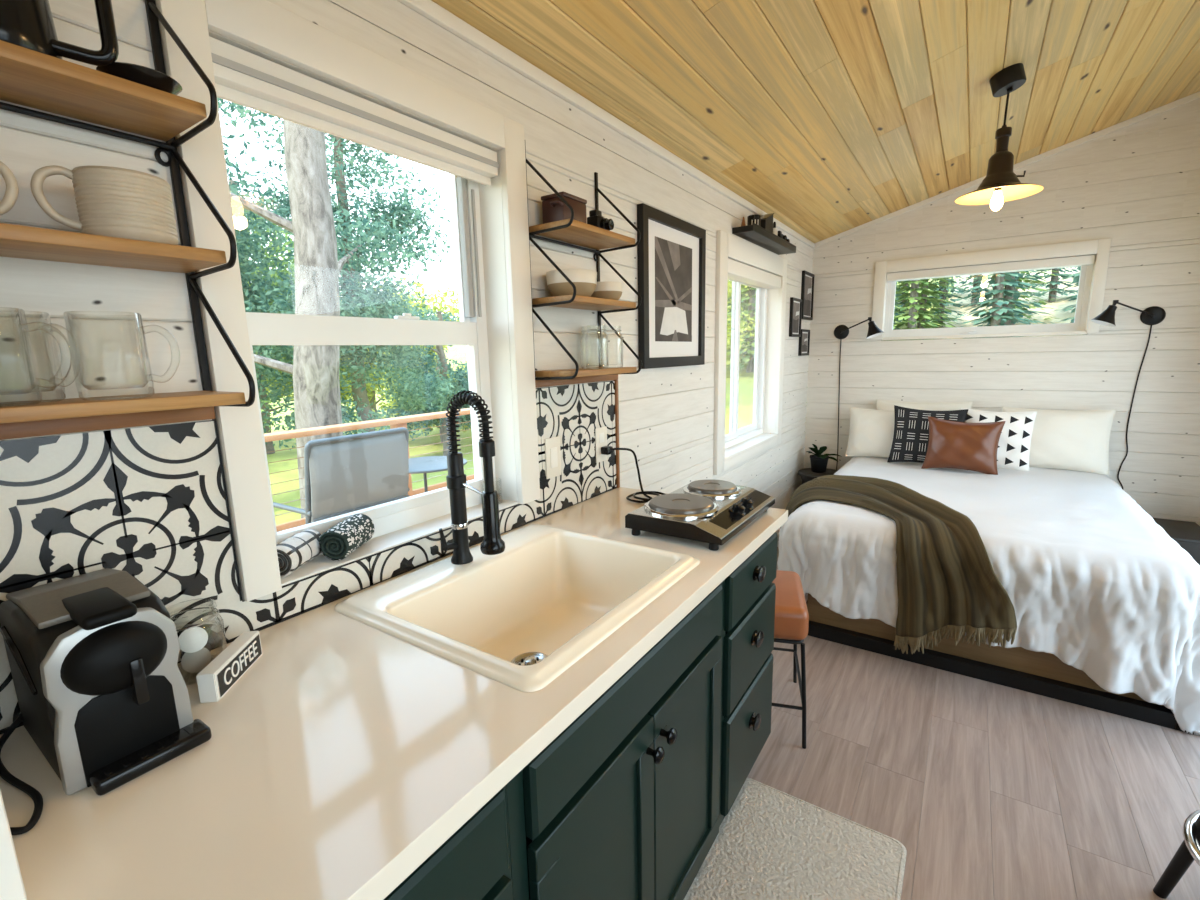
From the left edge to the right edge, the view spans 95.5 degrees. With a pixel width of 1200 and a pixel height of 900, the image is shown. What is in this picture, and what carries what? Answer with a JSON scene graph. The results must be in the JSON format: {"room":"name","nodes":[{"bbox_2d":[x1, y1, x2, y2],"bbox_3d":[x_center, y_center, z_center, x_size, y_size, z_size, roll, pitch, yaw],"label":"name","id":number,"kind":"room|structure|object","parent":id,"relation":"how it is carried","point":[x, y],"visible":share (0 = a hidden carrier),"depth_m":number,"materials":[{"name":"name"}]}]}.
{"room":"tiny house interior","nodes":[
{"label":"tiny house interior","id":0,"kind":"room"},
{"bbox_2d":[0,789,26,899],"bbox_3d":[-0.718,0.252,0.508,0.470,2.200,0.145,5,12,34],"label":"wall partition","id":1,"kind":"structure","parent":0,"point":[11,882],"depth_m":0.45,"materials":[{"name":"white paint"}]},
{"bbox_2d":[0,0,812,533],"bbox_3d":[-0.336,0.094,1.598,0.130,2.314,6.997,5,12,34],"label":"wall","id":2,"kind":"structure","parent":0,"point":[666,414],"depth_m":1.34,"materials":[{"name":"beige wood"}]},
{"bbox_2d":[0,0,254,423],"bbox_3d":[-0.717,-0.369,0.689,0.172,0.666,0.380,5,12,34],"label":"wall shelf","id":3,"kind":"object","parent":2,"relation":"attached to","point":[29,78],"visible":1,"depth_m":0.75,"materials":[{"name":"brown wood"}]},
{"bbox_2d":[0,161,18,214],"bbox_3d":[-0.794,-0.308,0.637,0.106,0.094,0.132,2,10,16],"label":"mug","id":4,"kind":"object","parent":3,"relation":"on","point":[10,197],"visible":1,"depth_m":0.67,"materials":[{"name":"beige ceramic"}]},
{"bbox_2d":[0,309,71,406],"bbox_3d":[-0.735,-0.114,0.673,0.083,0.117,0.110,5,12,34],"label":"glass mug","id":5,"kind":"object","parent":3,"relation":"on","point":[30,350],"visible":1,"depth_m":0.69,"materials":[{"name":"clear glass"}]},
{"bbox_2d":[0,312,80,404],"bbox_3d":[-0.754,-0.121,0.713,0.102,0.117,0.092,5,12,34],"label":"glass mug","id":6,"kind":"object","parent":3,"relation":"on","point":[55,353],"visible":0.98,"depth_m":0.74,"materials":[{"name":"clear glass"}]},
{"bbox_2d":[0,0,118,65],"bbox_3d":[-0.717,-0.563,0.658,0.124,0.185,0.170,5,12,34],"label":"coffee pot","id":7,"kind":"object","parent":3,"relation":"on","point":[29,24],"visible":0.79,"depth_m":0.66,"materials":[{"name":"black plastic"}]},
{"bbox_2d":[30,165,178,244],"bbox_3d":[-0.675,-0.333,0.762,0.132,0.094,0.106,-4,10,-15],"label":"mug","id":8,"kind":"object","parent":3,"relation":"on","point":[117,202],"visible":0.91,"depth_m":0.72,"materials":[{"name":"beige ceramic"}]},
{"bbox_2d":[63,311,179,400],"bbox_3d":[-0.673,-0.133,0.771,0.083,0.117,0.110,5,12,34],"label":"glass mug","id":9,"kind":"object","parent":3,"relation":"on","point":[71,348],"visible":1,"depth_m":0.74,"materials":[{"name":"clear glass"}]},
{"bbox_2d":[96,62,181,94],"bbox_3d":[-0.633,-0.500,0.754,0.092,0.024,0.092,5,12,34],"label":"dish","id":10,"kind":"object","parent":3,"relation":"on","point":[143,75],"visible":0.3,"depth_m":0.73,"materials":[{"name":"black ceramic"}]},
{"bbox_2d":[0,374,619,733],"bbox_3d":[-0.400,0.060,1.367,0.014,0.432,1.668,5,12,34],"label":"tile backsplash","id":11,"kind":"structure","parent":2,"relation":"attached to","point":[150,503],"depth_m":0.91,"materials":[{"name":"white tile"}]},
{"bbox_2d":[545,436,560,478],"bbox_3d":[-0.148,0.024,1.734,0.007,0.128,0.074,5,12,34],"label":"light switch","id":12,"kind":"object","parent":11,"relation":"attached to","point":[552,445],"visible":1,"depth_m":1.73,"materials":[{"name":"beige plastic"}]},
{"bbox_2d":[595,426,606,462],"bbox_3d":[0.005,-0.019,1.958,0.005,0.124,0.072,5,12,34],"label":"wall outlet","id":13,"kind":"object","parent":11,"relation":"attached to","point":[600,433],"visible":0.89,"depth_m":1.95,"materials":[{"name":"beige plastic"}]},
{"bbox_2d":[599,433,603,455],"bbox_3d":[0.007,-0.020,1.957,0.001,0.082,0.032,5,12,34],"label":"socket","id":14,"kind":"object","parent":13,"relation":"attached to","point":[601,435],"depth_m":1.95,"materials":[{"name":"white paint"}]},
{"bbox_2d":[155,0,539,601],"bbox_3d":[-0.492,-0.303,1.293,0.157,1.072,0.831,5,12,34],"label":"window","id":15,"kind":"structure","parent":2,"relation":"in","point":[495,326],"depth_m":1.18,"materials":[{"name":"white paint"}]},
{"bbox_2d":[276,529,321,577],"bbox_3d":[-0.638,0.214,1.141,0.068,0.065,0.130,-1,10,1],"label":"rolled towel","id":16,"kind":"object","parent":15,"relation":"on","point":[295,551],"visible":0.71,"depth_m":1.11,"materials":[{"name":"white fabric"}]},
{"bbox_2d":[318,514,373,560],"bbox_3d":[-0.567,0.194,1.228,0.074,0.071,0.138,-1,10,0],"label":"rolled towel","id":17,"kind":"object","parent":15,"relation":"on","point":[348,535],"visible":1,"depth_m":1.17,"materials":[{"name":"grey fabric"}]},
{"bbox_2d":[209,36,498,185],"bbox_3d":[-0.492,-0.705,1.205,0.078,0.081,0.680,5,12,34],"label":"roller blind","id":18,"kind":"object","parent":15,"relation":"attached to","point":[242,77],"visible":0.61,"depth_m":1.10,"materials":[{"name":"white fabric"}]},
{"bbox_2d":[525,146,641,379],"bbox_3d":[-0.043,-0.557,1.670,0.172,0.666,0.390,5,12,34],"label":"wall shelf","id":19,"kind":"object","parent":2,"relation":"attached to","point":[572,231],"visible":0.89,"depth_m":1.63,"materials":[{"name":"black metal"}]},
{"bbox_2d":[541,191,586,223],"bbox_3d":[-0.107,-0.689,1.585,0.084,0.084,0.132,5,12,34],"label":"wooden box","id":20,"kind":"object","parent":19,"relation":"on","point":[554,209],"visible":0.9,"depth_m":1.55,"materials":[{"name":"brown wood"}]},
{"bbox_2d":[546,269,596,296],"bbox_3d":[-0.084,-0.489,1.624,0.152,0.075,0.152,5,12,34],"label":"bowl","id":21,"kind":"object","parent":19,"relation":"on","point":[585,280],"visible":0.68,"depth_m":1.57,"materials":[{"name":"beige ceramic"}]},
{"bbox_2d":[580,326,601,367],"bbox_3d":[-0.029,-0.338,1.795,0.072,0.135,0.072,5,12,34],"label":"mason jar","id":22,"kind":"object","parent":19,"relation":"on","point":[582,326],"visible":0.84,"depth_m":1.78,"materials":[{"name":"clear glass"}]},
{"bbox_2d":[585,325,608,368],"bbox_3d":[-0.010,-0.326,1.728,0.072,0.135,0.072,5,12,34],"label":"mason jar","id":23,"kind":"object","parent":19,"relation":"on","point":[604,329],"visible":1,"depth_m":1.72,"materials":[{"name":"clear glass"}]},
{"bbox_2d":[587,209,613,230],"bbox_3d":[0.009,-0.704,1.692,0.072,0.070,0.075,5,12,34],"label":"camera","id":24,"kind":"object","parent":19,"relation":"on","point":[596,219],"visible":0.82,"depth_m":1.67,"materials":[{"name":"black metal"}]},
{"bbox_2d":[591,281,622,299],"bbox_3d":[0.018,-0.507,1.759,0.112,0.058,0.112,5,12,34],"label":"bowl","id":25,"kind":"object","parent":19,"relation":"on","point":[612,290],"visible":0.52,"depth_m":1.71,"materials":[{"name":"beige ceramic"}]},
{"bbox_2d":[601,326,622,367],"bbox_3d":[0.040,-0.342,1.808,0.072,0.135,0.072,5,12,34],"label":"mason jar","id":26,"kind":"object","parent":19,"relation":"on","point":[619,330],"visible":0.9,"depth_m":1.80,"materials":[{"name":"clear glass"}]},
{"bbox_2d":[397,0,815,248],"bbox_3d":[-0.300,-1.021,1.359,0.018,0.034,6.997,5,12,34],"label":"trim","id":27,"kind":"structure","parent":2,"relation":"attached to","point":[429,9],"depth_m":1.61,"materials":[{"name":"white paint"}]},
{"bbox_2d":[637,203,705,368],"bbox_3d":[0.319,-0.665,2.327,0.028,0.611,0.585,5,12,34],"label":"picture frame","id":28,"kind":"object","parent":2,"relation":"attached to","point":[671,250],"visible":0.99,"depth_m":2.29,"materials":[{"name":"black wood"}]},
{"bbox_2d":[655,236,691,341],"bbox_3d":[0.319,-0.670,2.327,0.001,0.407,0.351,5,12,34],"label":"photograph","id":29,"kind":"object","parent":28,"relation":"attached to","point":[673,256],"depth_m":2.31},
{"bbox_2d":[713,230,786,474],"bbox_3d":[0.863,-0.567,3.281,0.159,1.225,1.165,5,12,34],"label":"window","id":30,"kind":"structure","parent":2,"relation":"in","point":[740,445],"depth_m":3.36,"materials":[{"name":"white paint"}]},
{"bbox_2d":[728,259,780,288],"bbox_3d":[0.877,-1.022,3.196,0.090,0.071,0.967,5,12,34],"label":"roller blind","id":31,"kind":"object","parent":30,"relation":"attached to","point":[737,271],"visible":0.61,"depth_m":3.14,"materials":[{"name":"white fabric"}]},
{"bbox_2d":[732,223,795,254],"bbox_3d":[0.962,-1.204,3.136,0.112,0.040,0.820,5,12,34],"label":"wall shelf","id":32,"kind":"object","parent":2,"relation":"attached to","point":[754,233],"visible":1,"depth_m":3.02,"materials":[{"name":"black wood"}]},
{"bbox_2d":[747,214,760,225],"bbox_3d":[0.824,-1.214,2.922,0.069,0.078,0.069,5,12,34],"label":"tin","id":33,"kind":"object","parent":32,"relation":"on","point":[755,218],"visible":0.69,"depth_m":2.89,"materials":[{"name":"black metal"}]},
{"bbox_2d":[760,213,773,232],"bbox_3d":[0.922,-1.272,3.074,0.073,0.136,0.143,5,12,34],"label":"house ornament","id":34,"kind":"object","parent":32,"relation":"on","point":[766,222],"visible":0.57,"depth_m":3.04,"materials":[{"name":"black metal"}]},
{"bbox_2d":[789,297,801,336],"bbox_3d":[1.405,-0.950,3.916,0.022,0.267,0.245,5,12,34],"label":"picture frame","id":35,"kind":"object","parent":2,"relation":"attached to","point":[795,317],"visible":1,"depth_m":3.91,"materials":[{"name":"black wood"}]},
{"bbox_2d":[793,302,799,332],"bbox_3d":[1.404,-0.950,3.917,0.001,0.211,0.189,5,12,34],"label":"photograph","id":36,"kind":"object","parent":35,"relation":"attached to","point":[796,305],"depth_m":3.94},
{"bbox_2d":[798,329,809,355],"bbox_3d":[1.562,-0.821,4.169,0.022,0.195,0.248,5,12,34],"label":"picture frame","id":37,"kind":"object","parent":2,"relation":"attached to","point":[804,340],"visible":0.9,"depth_m":4.16,"materials":[{"name":"black wood"}]},
{"bbox_2d":[802,333,807,351],"bbox_3d":[1.561,-0.821,4.169,0.001,0.139,0.192,5,12,34],"label":"photograph","id":38,"kind":"object","parent":37,"relation":"attached to","point":[804,335],"depth_m":4.19},
{"bbox_2d":[801,270,814,319],"bbox_3d":[1.574,-1.167,4.139,0.022,0.345,0.295,5,12,34],"label":"picture frame","id":39,"kind":"object","parent":2,"relation":"attached to","point":[807,285],"visible":0.93,"depth_m":4.14,"materials":[{"name":"black wood"}]},
{"bbox_2d":[804,276,811,315],"bbox_3d":[1.574,-1.167,4.139,0.001,0.285,0.235,5,12,34],"label":"photograph","id":40,"kind":"object","parent":39,"relation":"attached to","point":[808,279],"depth_m":4.16},
{"bbox_2d":[432,0,1199,242],"bbox_3d":[0.635,-1.348,0.653,3.000,0.960,7.597,5,12,34],"label":"ceiling","id":41,"kind":"structure","parent":0,"point":[830,118],"depth_m":2.06,"materials":[{"name":"brown wood"}]},
{"bbox_2d":[955,63,1043,210],"bbox_3d":[1.684,-1.292,2.280,0.306,0.552,0.306,5,12,34],"label":"pendant lamp","id":42,"kind":"object","parent":41,"relation":"hanging from","point":[1000,184],"visible":1,"depth_m":2.26,"materials":[{"name":"black metal"}]},
{"bbox_2d":[747,547,1199,899],"bbox_3d":[0.697,1.304,1.122,2.560,0.150,7.257,5,12,34],"label":"floor","id":43,"kind":"structure","parent":0,"point":[990,791],"depth_m":1.82,"materials":[{"name":"beige wood"}]},
{"bbox_2d":[384,785,512,899],"bbox_3d":[-0.458,0.865,0.799,0.633,0.880,0.422,5,12,34],"label":"base cabinet","id":44,"kind":"object","parent":43,"relation":"on","point":[474,863],"visible":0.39,"depth_m":0.69,"materials":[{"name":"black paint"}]},
{"bbox_2d":[506,583,721,899],"bbox_3d":[-0.119,0.769,1.294,0.633,0.880,0.791,5,12,34],"label":"base cabinet","id":45,"kind":"object","parent":43,"relation":"on","point":[623,803],"visible":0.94,"depth_m":1.05,"materials":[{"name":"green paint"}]},
{"bbox_2d":[0,487,787,899],"bbox_3d":[-0.132,0.314,1.239,0.639,0.035,1.680,5,12,34],"label":"countertop","id":46,"kind":"structure","parent":45,"relation":"on","point":[350,751],"depth_m":0.69,"materials":[{"name":"white stone"}]},
{"bbox_2d":[0,568,211,834],"bbox_3d":[-0.690,0.292,0.713,0.260,0.216,0.199,5,12,34],"label":"coffee machine","id":47,"kind":"object","parent":46,"relation":"on","point":[101,690],"visible":0.99,"depth_m":0.67,"materials":[{"name":"black plastic"}]},
{"bbox_2d":[88,719,211,795],"bbox_3d":[-0.575,0.391,0.701,0.042,0.021,0.120,5,12,34],"label":"drip tray","id":48,"kind":"object","parent":47,"relation":"on","point":[117,768],"depth_m":0.69,"materials":[{"name":"black plastic"}]},
{"bbox_2d":[170,600,226,648],"bbox_3d":[-0.668,0.312,0.895,0.088,0.112,0.088,5,12,34],"label":"storage jar","id":49,"kind":"object","parent":46,"relation":"on","point":[221,623],"visible":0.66,"depth_m":0.91,"materials":[{"name":"clear glass"}]},
{"bbox_2d":[178,627,207,652],"bbox_3d":[-0.665,0.308,0.894,0.040,0.041,0.038,-7,11,-27],"label":"pod","id":50,"kind":"object","parent":49,"relation":"in","point":[194,639],"visible":0.95,"depth_m":0.88,"materials":[{"name":"beige plastic"}]},
{"bbox_2d":[181,647,210,672],"bbox_3d":[-0.665,0.343,0.899,0.040,0.041,0.038,-8,12,-33],"label":"pod","id":51,"kind":"object","parent":49,"relation":"in","point":[197,661],"visible":0.96,"depth_m":0.89,"materials":[{"name":"beige plastic"}]},
{"bbox_2d":[185,624,213,635],"bbox_3d":[-0.667,0.302,0.907,0.039,0.039,0.041,5,12,34],"label":"pod","id":52,"kind":"object","parent":49,"relation":"in","point":[207,627],"visible":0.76,"depth_m":0.90,"materials":[{"name":"brown"}]},
{"bbox_2d":[196,631,261,702],"bbox_3d":[-0.595,0.346,0.882,0.028,0.046,0.133,-2,10,-5],"label":"coffee sign","id":53,"kind":"object","parent":46,"relation":"on","point":[214,681],"visible":1,"depth_m":0.86,"materials":[{"name":"white paint"}]},
{"bbox_2d":[439,390,504,564],"bbox_3d":[-0.294,0.070,1.259,0.156,0.414,0.090,1,10,15],"label":"kitchen faucet","id":54,"kind":"object","parent":46,"relation":"on","point":[492,543],"visible":1,"depth_m":1.25,"materials":[{"name":"black metal"}]},
{"bbox_2d":[334,524,699,691],"bbox_3d":[-0.151,0.382,1.244,0.554,0.202,0.634,5,12,34],"label":"sink","id":55,"kind":"object","parent":46,"relation":"in","point":[519,617],"visible":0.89,"depth_m":1.31,"materials":[{"name":"beige ceramic"}]},
{"bbox_2d":[601,446,774,550],"bbox_3d":[0.187,0.116,1.710,0.592,0.176,0.456,5,12,34],"label":"hotplate","id":56,"kind":"object","parent":46,"relation":"on","point":[712,512],"visible":1,"depth_m":1.52,"materials":[{"name":"silver metal"}]},
{"bbox_2d":[719,532,777,826],"bbox_3d":[0.224,0.672,1.800,0.624,0.880,0.445,5,12,34],"label":"base cabinet","id":57,"kind":"object","parent":43,"relation":"on","point":[749,592],"visible":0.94,"depth_m":1.57,"materials":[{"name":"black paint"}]},
{"bbox_2d":[772,570,808,748],"bbox_3d":[0.624,0.781,2.166,0.348,0.520,0.425,1,10,15],"label":"counter stool","id":58,"kind":"object","parent":43,"relation":"on","point":[791,611],"visible":0.48,"depth_m":1.95,"materials":[{"name":"orange leather"}]},
{"bbox_2d":[684,778,906,899],"bbox_3d":[0.410,1.193,1.308,0.490,0.014,0.975,5,12,34],"label":"kitchen mat","id":59,"kind":"object","parent":43,"relation":"on","point":[772,843],"visible":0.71,"depth_m":1.53,"materials":[{"name":"beige fabric"}]},
{"bbox_2d":[798,468,837,483],"bbox_3d":[1.714,0.406,4.257,0.336,0.479,0.336,5,12,34],"label":"nightstand","id":60,"kind":"object","parent":43,"relation":"on","point":[806,474],"visible":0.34,"depth_m":4.18,"materials":[{"name":"black wood"}]},
{"bbox_2d":[806,444,841,472],"bbox_3d":[1.718,0.064,4.202,0.223,0.212,0.244,-5,11,-22],"label":"potted plant","id":61,"kind":"object","parent":60,"relation":"on","point":[819,462],"visible":1,"depth_m":4.18,"materials":[{"name":"green plant"}]},
{"bbox_2d":[777,456,1199,734],"bbox_3d":[2.056,0.527,3.089,1.643,0.633,1.986,5,12,34],"label":"bed","id":62,"kind":"object","parent":43,"relation":"on","point":[1106,603],"visible":0.78,"depth_m":2.27,"materials":[{"name":"white fabric"}]},
{"bbox_2d":[845,407,926,457],"bbox_3d":[2.070,-0.119,3.965,0.507,0.367,0.156,5,12,34],"label":"bed pillow","id":63,"kind":"object","parent":62,"relation":"on","point":[871,432],"visible":0.65,"depth_m":3.98,"materials":[{"name":"beige fabric"}]},
{"bbox_2d":[778,475,1016,653],"bbox_3d":[1.430,0.528,2.755,0.569,0.647,1.259,-7,12,-31],"label":"throw blanket","id":64,"kind":"object","parent":62,"relation":"on","point":[948,584],"visible":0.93,"depth_m":2.35,"materials":[{"name":"fabric"}]},
{"bbox_2d":[876,399,973,410],"bbox_3d":[2.315,-0.148,3.942,0.601,0.419,0.103,5,12,34],"label":"bed pillow","id":65,"kind":"object","parent":62,"relation":"on","point":[881,404],"visible":0.16,"depth_m":3.90,"materials":[{"name":"beige fabric"}]},
{"bbox_2d":[887,405,967,462],"bbox_3d":[2.221,-0.091,3.710,0.449,0.407,0.163,5,12,34],"label":"cushion","id":66,"kind":"object","parent":62,"relation":"on","point":[911,426],"visible":0.65,"depth_m":3.71,"materials":[{"name":"black fabric"}]},
{"bbox_2d":[921,416,1005,474],"bbox_3d":[2.314,-0.028,3.489,0.423,0.350,0.160,5,12,34],"label":"cushion","id":67,"kind":"object","parent":62,"relation":"on","point":[951,444],"visible":0.98,"depth_m":3.44,"materials":[{"name":"brown leather"}]},
{"bbox_2d":[961,408,1036,470],"bbox_3d":[2.577,-0.069,3.567,0.411,0.391,0.145,5,12,34],"label":"cushion","id":68,"kind":"object","parent":62,"relation":"on","point":[1013,451],"visible":0.55,"depth_m":3.48,"materials":[{"name":"white fabric"}]},
{"bbox_2d":[1002,406,1115,474],"bbox_3d":[2.895,-0.068,3.483,0.567,0.399,0.171,5,12,34],"label":"bed pillow","id":69,"kind":"object","parent":62,"relation":"on","point":[1075,440],"visible":0.73,"depth_m":3.39,"materials":[{"name":"beige fabric"}]},
{"bbox_2d":[1153,810,1199,898],"bbox_3d":[1.579,0.852,1.168,0.432,0.688,0.432,3,11,22],"label":"bar stool","id":70,"kind":"object","parent":43,"relation":"on","point":[1188,851],"visible":1,"depth_m":1.37,"materials":[{"name":"black metal"}]},
{"bbox_2d":[1153,518,1199,564],"bbox_3d":[3.317,0.625,3.185,0.281,0.350,0.431,5,12,34],"label":"nightstand","id":71,"kind":"object","parent":43,"relation":"on","point":[1186,534],"visible":0.19,"depth_m":3.06,"materials":[{"name":"black wood"}]},
{"bbox_2d":[804,98,1199,525],"bbox_3d":[2.656,-0.678,3.771,2.300,2.942,0.130,5,12,34],"label":"wall","id":72,"kind":"structure","parent":0,"point":[1136,185],"depth_m":3.39,"materials":[{"name":"beige wood"}]},
{"bbox_2d":[834,317,883,469],"bbox_3d":[1.937,-0.367,4.138,0.121,1.234,0.415,-5,11,-18],"label":"wall sconce","id":73,"kind":"object","parent":72,"relation":"attached to","point":[841,331],"visible":0.97,"depth_m":4.16,"materials":[{"name":"black metal"}]},
{"bbox_2d":[871,238,1111,339],"bbox_3d":[2.589,-1.056,3.736,1.276,0.562,0.155,5,12,34],"label":"window","id":74,"kind":"structure","parent":72,"relation":"in","point":[1092,279],"depth_m":3.61,"materials":[{"name":"white paint"}]},
{"bbox_2d":[887,255,1094,280],"bbox_3d":[2.576,-1.219,3.679,1.139,0.052,0.051,5,12,34],"label":"roller blind","id":75,"kind":"object","parent":74,"relation":"attached to","point":[1089,259],"visible":1,"depth_m":3.62,"materials":[{"name":"white fabric"}]},
{"bbox_2d":[815,91,1199,246],"bbox_3d":[2.589,-1.790,3.513,2.300,0.660,0.018,5,12,34],"label":"trim","id":76,"kind":"structure","parent":72,"relation":"attached to","point":[1196,95],"depth_m":3.40,"materials":[{"name":"white paint"}]},
{"bbox_2d":[1091,300,1165,488],"bbox_3d":[3.137,-0.167,3.351,0.399,1.460,0.120,-2,10,-5],"label":"wall sconce","id":77,"kind":"object","parent":72,"relation":"attached to","point":[1153,315],"visible":0.96,"depth_m":3.22,"materials":[{"name":"black metal"}]},
{"label":"outside","id":78,"kind":"structure","parent":0,"visible":0},
{"bbox_2d":[265,267,1079,524],"bbox_3d":[6.008,-5.387,10.191,80.000,10.728,75.000,5,12,34],"label":"ground","id":79,"kind":"structure","parent":78,"point":[746,380],"depth_m":13.64,"materials":[{"name":"green plant"}]},
{"bbox_2d":[218,100,367,444],"bbox_3d":[-4.811,-2.519,6.410,3.530,7.020,3.444,-5,11,-20],"label":"fir tree","id":80,"kind":"object","parent":79,"relation":"on","point":[244,253],"visible":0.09,"depth_m":6.47,"materials":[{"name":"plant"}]},
{"bbox_2d":[229,180,360,453],"bbox_3d":[-7.815,-2.581,11.172,5.733,5.619,5.363,-9,12,-35],"label":"leafy tree","id":81,"kind":"object","parent":79,"relation":"on","point":[269,446],"visible":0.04,"depth_m":10.87,"materials":[{"name":"green plant"}]},
{"bbox_2d":[217,98,434,517],"bbox_3d":[-3.446,-3.114,5.049,2.271,8.529,3.804,5,12,34],"label":"pine tree","id":82,"kind":"object","parent":79,"relation":"on","point":[318,266],"visible":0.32,"depth_m":4.82,"materials":[{"name":"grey plant"}]},
{"bbox_2d":[218,98,453,449],"bbox_3d":[-3.588,-2.268,7.864,2.607,5.954,3.002,5,12,34],"label":"leafy tree","id":83,"kind":"object","parent":79,"relation":"on","point":[359,371],"visible":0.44,"depth_m":7.64,"materials":[{"name":"green plant"}]},
{"bbox_2d":[266,263,459,418],"bbox_3d":[-6.527,-2.822,15.244,5.589,4.624,6.226,5,12,34],"label":"leafy tree","id":84,"kind":"object","parent":79,"relation":"on","point":[453,310],"visible":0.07,"depth_m":14.60,"materials":[{"name":"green plant"}]},
{"bbox_2d":[372,303,470,455],"bbox_3d":[-3.157,-1.348,10.904,2.893,3.096,2.390,-7,12,-29],"label":"tree","id":85,"kind":"object","parent":79,"relation":"on","point":[461,384],"visible":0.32,"depth_m":10.53,"materials":[{"name":"green plant"}]},
{"bbox_2d":[371,347,471,441],"bbox_3d":[-3.591,-1.322,12.686,3.193,2.422,3.613,-10,13,-39],"label":"leafy tree","id":86,"kind":"object","parent":79,"relation":"on","point":[391,402],"visible":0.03,"depth_m":12.32,"materials":[{"name":"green plant"}]},
{"bbox_2d":[726,280,754,353],"bbox_3d":[1.242,-2.628,12.650,4.821,4.807,3.545,5,12,34],"label":"leafy tree","id":87,"kind":"object","parent":79,"relation":"on","point":[729,287],"visible":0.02,"depth_m":11.95,"materials":[{"name":"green plant"}]},
{"bbox_2d":[726,285,755,372],"bbox_3d":[4.280,-5.694,15.334,2.496,7.522,2.405,-10,13,-40],"label":"conifer","id":88,"kind":"object","parent":79,"relation":"on","point":[748,360],"visible":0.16,"depth_m":15.54,"materials":[{"name":"green plant"}]},
{"bbox_2d":[727,285,755,356],"bbox_3d":[4.756,-6.452,17.431,2.280,7.400,2.374,5,12,34],"label":"conifer","id":89,"kind":"object","parent":79,"relation":"on","point":[744,302],"visible":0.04,"depth_m":17.75,"materials":[{"name":"green plant"}]},
{"bbox_2d":[893,281,908,329],"bbox_3d":[8.335,-7.280,15.906,2.410,9.029,2.253,-3,10,-10],"label":"conifer","id":90,"kind":"object","parent":79,"relation":"on","point":[896,295],"visible":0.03,"depth_m":16.54,"materials":[{"name":"green plant"}]},
{"bbox_2d":[887,277,958,340],"bbox_3d":[8.053,-5.577,13.742,2.528,7.318,2.394,-4,10,-17],"label":"conifer","id":91,"kind":"object","parent":79,"relation":"on","point":[910,321],"visible":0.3,"depth_m":14.10,"materials":[{"name":"green plant"}]},
{"bbox_2d":[895,277,959,339],"bbox_3d":[9.191,-6.077,15.153,2.235,7.038,2.018,0,10,5],"label":"conifer","id":92,"kind":"object","parent":79,"relation":"on","point":[925,311],"visible":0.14,"depth_m":15.48,"materials":[{"name":"green plant"}]},
{"bbox_2d":[928,276,972,327],"bbox_3d":[11.056,-8.032,17.230,1.986,8.876,1.995,5,12,34],"label":"conifer","id":93,"kind":"object","parent":79,"relation":"on","point":[942,296],"visible":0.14,"depth_m":17.69,"materials":[{"name":"green plant"}]},
{"bbox_2d":[928,276,972,292],"bbox_3d":[15.355,-11.131,23.706,2.194,9.285,2.245,-4,10,-16],"label":"conifer","id":94,"kind":"object","parent":79,"relation":"on","point":[950,282],"visible":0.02,"depth_m":24.29,"materials":[{"name":"green plant"}]},
{"bbox_2d":[950,275,992,305],"bbox_3d":[14.452,-9.692,20.418,2.471,8.936,2.282,5,12,34],"label":"conifer","id":95,"kind":"object","parent":79,"relation":"on","point":[970,276],"visible":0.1,"depth_m":21.00,"materials":[{"name":"green plant"}]},
{"bbox_2d":[952,271,1046,337],"bbox_3d":[9.396,-5.438,12.656,2.195,7.349,2.173,5,12,34],"label":"conifer","id":96,"kind":"object","parent":79,"relation":"on","point":[995,319],"visible":0.28,"depth_m":12.96,"materials":[{"name":"green plant"}]},
{"bbox_2d":[960,269,1060,336],"bbox_3d":[10.541,-6.375,13.729,2.681,8.134,2.337,5,12,34],"label":"conifer","id":97,"kind":"object","parent":79,"relation":"on","point":[1007,287],"visible":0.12,"depth_m":13.99,"materials":[{"name":"green plant"}]},
{"bbox_2d":[961,270,1062,324],"bbox_3d":[12.300,-8.004,15.685,2.419,9.330,2.411,0,10,10],"label":"conifer","id":98,"kind":"object","parent":79,"relation":"on","point":[1024,272],"visible":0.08,"depth_m":16.14,"materials":[{"name":"green plant"}]},
{"bbox_2d":[1024,268,1077,301],"bbox_3d":[15.657,-9.485,18.307,2.021,9.318,1.875,5,12,34],"label":"conifer","id":99,"kind":"object","parent":79,"relation":"on","point":[1054,281],"visible":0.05,"depth_m":18.95,"materials":[{"name":"green plant"}]},
{"bbox_2d":[1055,266,1080,322],"bbox_3d":[11.818,-7.051,12.622,1.912,9.611,1.920,5,12,34],"label":"conifer","id":100,"kind":"object","parent":79,"relation":"on","point":[1077,275],"visible":0.03,"depth_m":13.56,"materials":[{"name":"green plant"}]},
{"bbox_3d":[-1.140,0.976,3.121,2.692,0.035,8.500,5,12,34],"label":"floor","id":101,"kind":"structure","parent":79,"relation":"on","visible":0},
{"bbox_2d":[273,427,409,523],"bbox_3d":[-1.486,0.420,3.134,0.594,1.077,0.617,5,12,34],"label":"patio chair","id":102,"kind":"object","parent":101,"relation":"on","point":[345,474],"visible":0.52,"depth_m":2.88,"materials":[{"name":"grey"}]},
{"bbox_2d":[264,408,474,531],"bbox_3d":[-2.046,0.380,3.628,0.140,1.003,8.500,5,12,34],"label":"deck railing","id":103,"kind":"object","parent":101,"relation":"on","point":[395,422],"visible":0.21,"depth_m":3.96,"materials":[{"name":"orange wood"}]},
{"bbox_2d":[409,456,466,491],"bbox_3d":[-1.200,0.452,3.884,0.540,0.736,0.540,5,12,34],"label":"patio table","id":104,"kind":"object","parent":101,"relation":"on","point":[428,464],"visible":0.48,"depth_m":3.79,"materials":[{"name":"grey"}]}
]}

